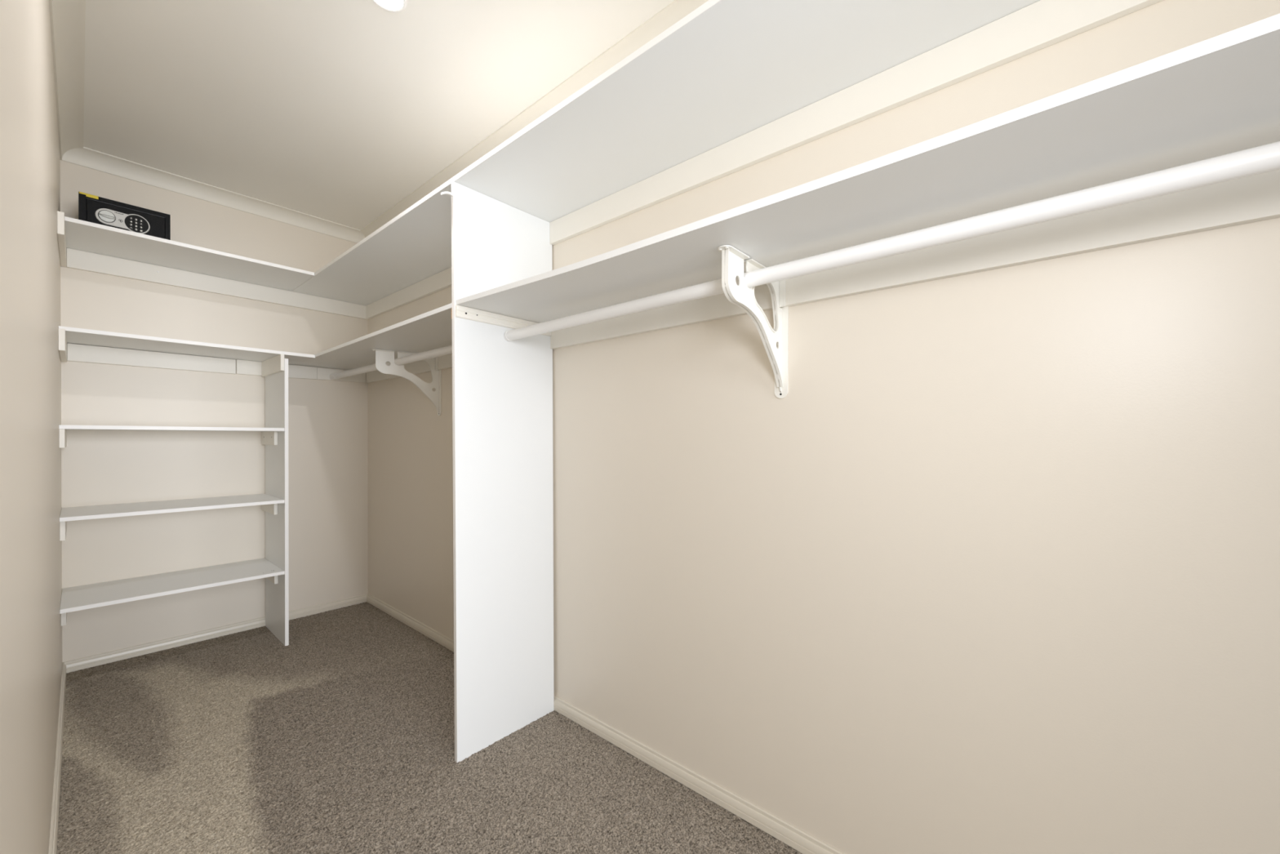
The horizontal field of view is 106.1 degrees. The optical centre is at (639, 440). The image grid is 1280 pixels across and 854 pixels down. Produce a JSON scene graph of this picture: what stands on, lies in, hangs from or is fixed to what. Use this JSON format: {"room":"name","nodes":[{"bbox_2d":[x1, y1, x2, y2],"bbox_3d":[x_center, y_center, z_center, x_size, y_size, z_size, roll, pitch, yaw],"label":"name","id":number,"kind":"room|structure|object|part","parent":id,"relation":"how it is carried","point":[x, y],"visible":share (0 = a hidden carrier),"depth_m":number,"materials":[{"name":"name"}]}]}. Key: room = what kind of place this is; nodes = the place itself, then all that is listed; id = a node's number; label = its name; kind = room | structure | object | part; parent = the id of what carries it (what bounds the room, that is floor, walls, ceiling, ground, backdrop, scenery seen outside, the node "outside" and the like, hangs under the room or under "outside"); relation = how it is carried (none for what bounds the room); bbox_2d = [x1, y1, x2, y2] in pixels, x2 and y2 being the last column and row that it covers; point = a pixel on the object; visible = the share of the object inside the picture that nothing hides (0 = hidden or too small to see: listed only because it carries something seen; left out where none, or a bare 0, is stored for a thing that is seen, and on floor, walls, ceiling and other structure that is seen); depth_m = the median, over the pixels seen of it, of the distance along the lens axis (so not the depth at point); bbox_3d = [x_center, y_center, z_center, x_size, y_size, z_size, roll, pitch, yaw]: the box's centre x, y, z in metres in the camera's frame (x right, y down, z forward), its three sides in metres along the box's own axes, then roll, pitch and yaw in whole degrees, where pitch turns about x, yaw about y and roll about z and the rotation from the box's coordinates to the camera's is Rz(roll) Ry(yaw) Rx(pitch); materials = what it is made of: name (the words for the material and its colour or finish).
{"room":"walk-in closet","nodes":[
{"label":"walk-in closet","id":0,"kind":"room"},
{"bbox_2d":[0,0,62,853],"bbox_3d":[-0.984,-0.116,0.715,4.607,2.412,0.090,0,0,41],"label":"wall","id":1,"kind":"structure","parent":0,"point":[31,546],"depth_m":0.77,"materials":[{"name":"beige paint"}]},
{"bbox_2d":[48,662,66,853],"bbox_3d":[-1.569,1.047,1.289,2.807,0.050,0.012,0,0,41],"label":"baseboard","id":2,"kind":"structure","parent":1,"relation":"attached to","point":[57,775],"depth_m":1.49,"materials":[{"name":"paint"}]},
{"bbox_2d":[57,210,66,266],"bbox_3d":[-2.417,-0.831,2.014,0.549,0.086,0.017,0,0,41],"label":"batten","id":3,"kind":"object","parent":1,"relation":"attached to","point":[61,235],"visible":1,"depth_m":1.90,"materials":[{"name":"white wood"}]},
{"bbox_2d":[57,328,66,361],"bbox_3d":[-2.455,-0.399,2.048,0.454,0.086,0.017,0,0,41],"label":"batten","id":4,"kind":"object","parent":1,"relation":"attached to","point":[62,341],"visible":1,"depth_m":1.91,"materials":[{"name":"white wood"}]},
{"bbox_2d":[58,428,66,448],"bbox_3d":[-2.469,-0.009,2.060,0.422,0.075,0.015,0,0,41],"label":"batten","id":5,"kind":"object","parent":1,"relation":"attached to","point":[62,433],"visible":1,"depth_m":1.92,"materials":[{"name":"white wood"}]},
{"bbox_2d":[59,520,66,541],"bbox_3d":[-2.482,0.365,2.072,0.392,0.080,0.015,0,0,41],"label":"batten","id":6,"kind":"object","parent":1,"relation":"attached to","point":[63,525],"visible":0.71,"depth_m":1.95,"materials":[{"name":"white wood"}]},
{"bbox_2d":[60,612,66,626],"bbox_3d":[-2.531,0.737,2.116,0.264,0.087,0.015,0,0,41],"label":"batten","id":7,"kind":"object","parent":1,"relation":"attached to","point":[64,615],"visible":0.29,"depth_m":2.03,"materials":[{"name":"white wood"}]},
{"bbox_2d":[48,0,85,159],"bbox_3d":[-0.929,-1.290,0.768,4.427,0.064,0.069,0,0,41],"label":"trim","id":8,"kind":"structure","parent":1,"relation":"attached to","point":[67,16],"depth_m":1.69,"materials":[{"name":"paint"}]},
{"bbox_2d":[60,160,368,673],"bbox_3d":[-2.248,-0.132,2.710,0.090,2.412,1.292,0,0,41],"label":"wall","id":9,"kind":"structure","parent":0,"point":[328,420],"depth_m":2.54,"materials":[{"name":"beige paint"}]},
{"bbox_2d":[66,342,235,373],"bbox_3d":[-2.420,-0.404,2.423,0.017,0.079,0.596,0,0,41],"label":"batten","id":10,"kind":"object","parent":9,"relation":"attached to","point":[75,353],"visible":1,"depth_m":2.38,"materials":[{"name":"white wood"}]},
{"bbox_2d":[58,424,284,431],"bbox_3d":[-2.235,-0.056,2.338,0.414,0.016,0.743,0,0,41],"label":"shelf","id":11,"kind":"object","parent":9,"relation":"attached to","point":[60,426],"visible":0.93,"depth_m":2.17,"materials":[{"name":"white laminate"}]},
{"bbox_2d":[59,557,284,613],"bbox_3d":[-2.237,0.683,2.343,0.414,0.018,0.743,0,0,41],"label":"shelf","id":12,"kind":"object","parent":9,"relation":"attached to","point":[119,591],"visible":1,"depth_m":2.26,"materials":[{"name":"white laminate"}]},
{"bbox_2d":[59,493,284,521],"bbox_3d":[-2.236,0.315,2.341,0.414,0.016,0.743,0,0,41],"label":"shelf","id":13,"kind":"object","parent":9,"relation":"attached to","point":[91,512],"visible":1,"depth_m":2.26,"materials":[{"name":"white laminate"}]},
{"bbox_2d":[58,325,315,364],"bbox_3d":[-2.192,-0.452,2.392,0.405,0.016,0.883,0,0,41],"label":"shelf","id":14,"kind":"object","parent":9,"relation":"attached to","point":[73,335],"visible":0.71,"depth_m":2.29,"materials":[{"name":"white laminate"}]},
{"bbox_2d":[64,216,314,291],"bbox_3d":[-2.181,-0.884,2.372,0.442,0.016,0.869,0,0,41],"label":"shelf","id":15,"kind":"object","parent":9,"relation":"attached to","point":[81,235],"visible":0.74,"depth_m":2.29,"materials":[{"name":"white laminate"}]},
{"bbox_2d":[78,191,170,239],"bbox_3d":[-2.370,-0.975,2.216,0.224,0.167,0.280,0,0,41],"label":"safe","id":16,"kind":"object","parent":15,"relation":"on","point":[91,208],"visible":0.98,"depth_m":2.15,"materials":[{"name":"black metal"}]},
{"bbox_3d":[-2.332,-0.980,2.106,0.003,0.049,0.049,0,0,41],"label":"knob","id":17,"kind":"part","parent":16,"relation":"part of","materials":[{"name":"silver metal"}]},
{"bbox_3d":[-2.303,-0.978,2.146,0.004,0.085,0.168,0,0,41],"label":"plate","id":18,"kind":"part","parent":16,"relation":"part of","materials":[{"name":"silver metal"}]},
{"bbox_2d":[62,146,364,243],"bbox_3d":[-2.184,-1.306,2.651,0.069,0.064,1.292,0,0,41],"label":"trim","id":19,"kind":"structure","parent":9,"relation":"attached to","point":[85,157],"depth_m":2.53,"materials":[{"name":"paint"}]},
{"bbox_2d":[63,593,367,672],"bbox_3d":[-2.213,1.037,2.684,0.012,0.050,1.292,0,0,41],"label":"baseboard","id":20,"kind":"structure","parent":9,"relation":"attached to","point":[82,663],"depth_m":2.52,"materials":[{"name":"paint"}]},
{"bbox_2d":[66,248,368,319],"bbox_3d":[-2.198,-0.834,2.677,0.019,0.086,1.273,0,0,41],"label":"batten","id":21,"kind":"object","parent":9,"relation":"attached to","point":[76,259],"visible":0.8,"depth_m":2.54,"materials":[{"name":"white wood"}]},
{"bbox_2d":[235,359,262,375],"bbox_3d":[-2.183,-0.406,2.700,0.017,0.078,0.126,0,0,41],"label":"batten","id":22,"kind":"object","parent":9,"relation":"attached to","point":[242,366],"visible":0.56,"depth_m":2.69,"materials":[{"name":"white wood"}]},
{"bbox_2d":[288,364,317,379],"bbox_3d":[-2.054,-0.406,2.851,0.017,0.080,0.239,0,0,41],"label":"batten","id":23,"kind":"object","parent":9,"relation":"attached to","point":[294,371],"visible":0.56,"depth_m":2.88,"materials":[{"name":"white wood"}]},
{"bbox_2d":[316,368,365,382],"bbox_3d":[-1.886,-0.408,3.046,0.017,0.070,0.273,0,0,41],"label":"batten","id":24,"kind":"object","parent":9,"relation":"attached to","point":[322,373],"visible":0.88,"depth_m":3.02,"materials":[{"name":"white wood"}]},
{"bbox_2d":[83,0,674,230],"bbox_3d":[-0.530,-1.374,1.232,4.607,0.100,1.472,0,0,41],"label":"ceiling","id":25,"kind":"structure","parent":0,"point":[336,111],"depth_m":1.79,"materials":[{"name":"paint"}]},
{"bbox_2d":[372,0,406,12],"bbox_3d":[-0.754,-1.323,1.437,0.104,0.005,0.104,0,0,41],"label":"recessed light","id":26,"kind":"object","parent":25,"relation":"in","point":[393,6],"visible":1,"depth_m":1.46,"materials":[{"name":"white plastic"}]},
{"bbox_2d":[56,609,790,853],"bbox_3d":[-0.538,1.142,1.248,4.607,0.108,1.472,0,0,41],"label":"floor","id":27,"kind":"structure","parent":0,"point":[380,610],"depth_m":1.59,"materials":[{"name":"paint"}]},
{"bbox_2d":[57,601,801,853],"bbox_3d":[-0.533,1.077,1.243,4.415,0.004,1.268,0,0,41],"label":"carpet","id":28,"kind":"object","parent":27,"relation":"on","point":[339,738],"visible":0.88,"depth_m":1.57,"materials":[{"name":"grey carpet"}]},
{"bbox_2d":[265,358,288,645],"bbox_3d":[-1.983,0.321,2.624,0.405,1.491,0.016,0,0,41],"label":"panel","id":29,"kind":"object","parent":28,"relation":"on","point":[277,526],"visible":0.84,"depth_m":2.57,"materials":[{"name":"white laminate"}]},
{"bbox_2d":[261,431,277,444],"bbox_3d":[-2.047,-0.012,2.656,0.282,0.073,0.016,0,0,41],"label":"batten","id":30,"kind":"object","parent":29,"relation":"attached to","point":[268,437],"visible":0.96,"depth_m":2.62,"materials":[{"name":"white wood"}]},
{"bbox_2d":[261,503,277,515],"bbox_3d":[-2.049,0.359,2.660,0.278,0.073,0.015,0,0,41],"label":"batten","id":31,"kind":"object","parent":29,"relation":"attached to","point":[272,508],"visible":0.51,"depth_m":2.60,"materials":[{"name":"white wood"}]},
{"bbox_2d":[266,575,278,583],"bbox_3d":[-2.048,0.728,2.660,0.284,0.073,0.015,0,0,41],"label":"batten","id":32,"kind":"object","parent":29,"relation":"attached to","point":[274,580],"visible":0.29,"depth_m":2.57,"materials":[{"name":"white wood"}]},
{"bbox_2d":[262,354,284,376],"bbox_3d":[-1.989,-0.402,2.606,0.398,0.084,0.015,0,0,41],"label":"batten","id":33,"kind":"object","parent":29,"relation":"attached to","point":[273,365],"visible":1,"depth_m":2.57,"materials":[{"name":"white wood"}]},
{"bbox_2d":[451,181,554,762],"bbox_3d":[-0.486,0.105,1.769,0.042,1.943,0.417,0,0,41],"label":"divider panel","id":34,"kind":"object","parent":28,"relation":"on","point":[503,486],"visible":0.98,"depth_m":1.73,"materials":[{"name":"white laminate"}]},
{"bbox_2d":[440,191,453,195],"bbox_3d":[-0.641,-0.818,1.599,0.009,0.018,0.038,0,0,41],"label":"hook","id":35,"kind":"object","parent":34,"relation":"attached to","point":[450,193],"visible":1,"depth_m":1.60,"materials":[{"name":"white plastic"}]},
{"bbox_2d":[455,304,551,336],"bbox_3d":[-0.483,-0.433,1.758,0.009,0.040,0.401,0,0,41],"label":"trim","id":36,"kind":"structure","parent":34,"relation":"attached to","point":[462,312],"depth_m":1.70,"materials":[{"name":"white wood"}]},
{"bbox_2d":[368,0,1279,853],"bbox_3d":[-0.084,-0.120,1.764,4.607,2.412,0.090,0,0,41],"label":"wall","id":37,"kind":"structure","parent":0,"point":[995,569],"depth_m":1.06,"materials":[{"name":"beige paint"}]},
{"bbox_2d":[295,302,452,369],"bbox_3d":[-1.212,-0.456,2.393,1.890,0.024,0.422,0,0,41],"label":"shelf","id":38,"kind":"object","parent":37,"relation":"attached to","point":[431,330],"visible":0.4,"depth_m":2.20,"materials":[{"name":"white laminate"}]},
{"bbox_2d":[372,349,441,415],"bbox_3d":[-1.183,-0.288,2.451,0.318,0.318,0.041,0,0,-33],"label":"rod bracket","id":39,"kind":"object","parent":37,"relation":"attached to","point":[382,356],"visible":0.91,"depth_m":2.47,"materials":[{"name":"white metal"}]},
{"bbox_2d":[329,345,452,379],"bbox_3d":[-1.191,-0.396,2.404,1.873,0.051,0.038,0,0,39],"label":"hanging rod","id":40,"kind":"object","parent":39,"relation":"attached to","point":[446,350],"visible":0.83,"depth_m":2.35,"materials":[{"name":"white metal"}]},
{"bbox_3d":[-1.063,-0.287,2.530,0.037,0.314,0.021,0,0,41],"label":"wall plate","id":41,"kind":"part","parent":39,"relation":"part of","materials":[{"name":"white metal"}]},
{"bbox_2d":[365,266,451,319],"bbox_3d":[-1.075,-0.830,2.540,1.867,0.086,0.017,0,0,41],"label":"batten","id":42,"kind":"object","parent":37,"relation":"attached to","point":[440,281],"visible":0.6,"depth_m":2.71,"materials":[{"name":"white wood"}]},
{"bbox_2d":[365,353,452,382],"bbox_3d":[-1.074,-0.407,2.541,1.872,0.072,0.017,0,0,41],"label":"batten","id":43,"kind":"object","parent":37,"relation":"attached to","point":[445,362],"visible":0.3,"depth_m":2.68,"materials":[{"name":"white wood"}]},
{"bbox_2d":[360,0,708,237],"bbox_3d":[-0.132,-1.293,1.696,4.427,0.064,0.069,0,0,41],"label":"trim","id":44,"kind":"structure","parent":37,"relation":"attached to","point":[677,10],"depth_m":1.84,"materials":[{"name":"paint"}]},
{"bbox_2d":[366,593,844,853],"bbox_3d":[-0.121,1.049,1.732,4.427,0.050,0.012,0,0,41],"label":"baseboard","id":45,"kind":"structure","parent":37,"relation":"attached to","point":[801,841],"depth_m":1.51,"materials":[{"name":"paint"}]},
{"bbox_2d":[291,0,1039,305],"bbox_3d":[-0.256,-0.873,1.572,4.406,0.016,0.420,0,0,41],"label":"shelf","id":46,"kind":"object","parent":37,"relation":"attached to","point":[726,70],"visible":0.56,"depth_m":1.23,"materials":[{"name":"white laminate"}]},
{"bbox_2d":[717,244,788,398],"bbox_3d":[0.281,-0.272,1.184,0.037,0.318,0.312,0,0,41],"label":"rod bracket","id":47,"kind":"object","parent":37,"relation":"attached to","point":[775,340],"visible":0.91,"depth_m":1.22,"materials":[{"name":"white metal"}]},
{"bbox_3d":[0.376,-0.271,1.294,0.037,0.314,0.021,0,0,41],"label":"wall plate","id":48,"kind":"part","parent":47,"relation":"part of","materials":[{"name":"white metal"}]},
{"bbox_2d":[503,141,1279,341],"bbox_3d":[0.382,-0.384,1.054,2.239,0.058,0.039,0,0,39],"label":"hanging rod","id":49,"kind":"object","parent":47,"relation":"attached to","point":[1264,158],"visible":1,"depth_m":0.85,"materials":[{"name":"white metal"}]},
{"bbox_2d":[550,0,1162,244],"bbox_3d":[0.597,-0.816,1.105,2.504,0.086,0.017,0,0,41],"label":"batten","id":50,"kind":"object","parent":37,"relation":"attached to","point":[1038,25],"visible":1,"depth_m":1.13,"materials":[{"name":"white wood"}]},
{"bbox_2d":[455,13,1279,323],"bbox_3d":[0.437,-0.446,0.981,2.419,0.032,0.417,0,0,41],"label":"shelf","id":51,"kind":"object","parent":37,"relation":"attached to","point":[1218,95],"visible":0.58,"depth_m":0.78,"materials":[{"name":"white laminate"}]},
{"bbox_2d":[550,169,1279,349],"bbox_3d":[0.567,-0.401,1.132,2.419,0.089,0.017,0,0,41],"label":"batten","id":52,"kind":"object","parent":37,"relation":"attached to","point":[1255,197],"visible":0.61,"depth_m":0.97,"materials":[{"name":"white wood"}]}
]}

